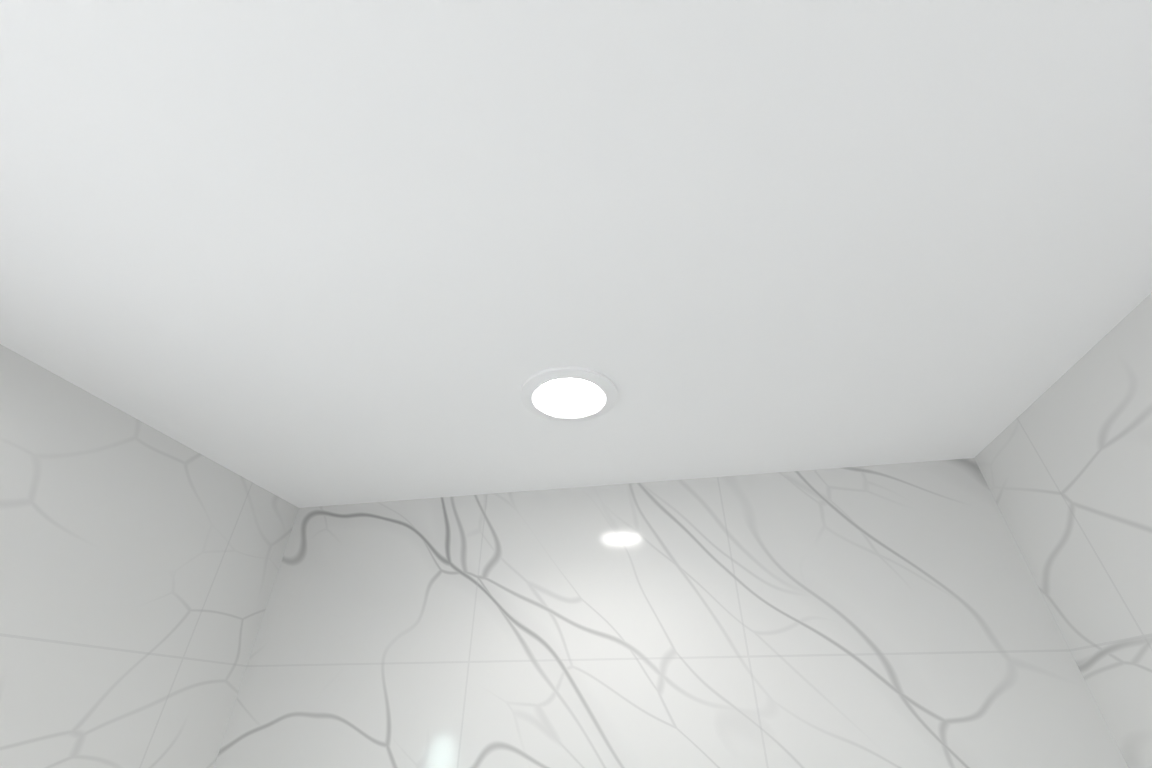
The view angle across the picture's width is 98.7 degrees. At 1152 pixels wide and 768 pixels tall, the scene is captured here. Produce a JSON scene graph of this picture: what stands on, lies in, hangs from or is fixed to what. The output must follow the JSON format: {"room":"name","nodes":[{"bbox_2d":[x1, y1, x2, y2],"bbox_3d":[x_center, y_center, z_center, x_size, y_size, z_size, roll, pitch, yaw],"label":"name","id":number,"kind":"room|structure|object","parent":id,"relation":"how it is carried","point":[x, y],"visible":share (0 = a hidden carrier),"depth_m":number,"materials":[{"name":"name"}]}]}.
{"room":"bathroom","nodes":[
{"label":"bathroom","id":0,"kind":"room"},
{"bbox_2d":[0,344,298,767],"bbox_3d":[-1.175,0.694,-0.715,0.140,2.979,3.528,-6,-35,9],"label":"wall","id":1,"kind":"structure","parent":0,"point":[140,562],"depth_m":0.94,"materials":[{"name":"white stone"}]},
{"bbox_2d":[0,0,1151,507],"bbox_3d":[-0.239,-0.676,0.007,2.045,0.100,3.528,-6,-35,9],"label":"ceiling","id":2,"kind":"structure","parent":0,"point":[316,252],"depth_m":0.61,"materials":[{"name":"white paint"}]},
{"bbox_2d":[520,366,617,421],"bbox_3d":[-0.013,0.025,0.934,0.184,0.010,0.184,-6,-35,9],"label":"recessed light","id":3,"kind":"object","parent":2,"relation":"in","point":[569,394],"visible":1,"depth_m":0.92,"materials":[{"name":"white paint"}]},
{"bbox_2d":[214,458,1127,767],"bbox_3d":[0.077,1.533,0.509,1.765,2.979,0.144,-6,-35,9],"label":"wall","id":4,"kind":"structure","parent":0,"point":[884,616],"depth_m":1.08,"materials":[{"name":"stone"}]},
{"bbox_2d":[974,292,1151,767],"bbox_3d":[0.696,0.494,-1.010,0.140,2.979,3.528,-6,-35,9],"label":"wall","id":5,"kind":"structure","parent":0,"point":[1064,462],"depth_m":0.84,"materials":[{"name":"white stone"}]}
]}

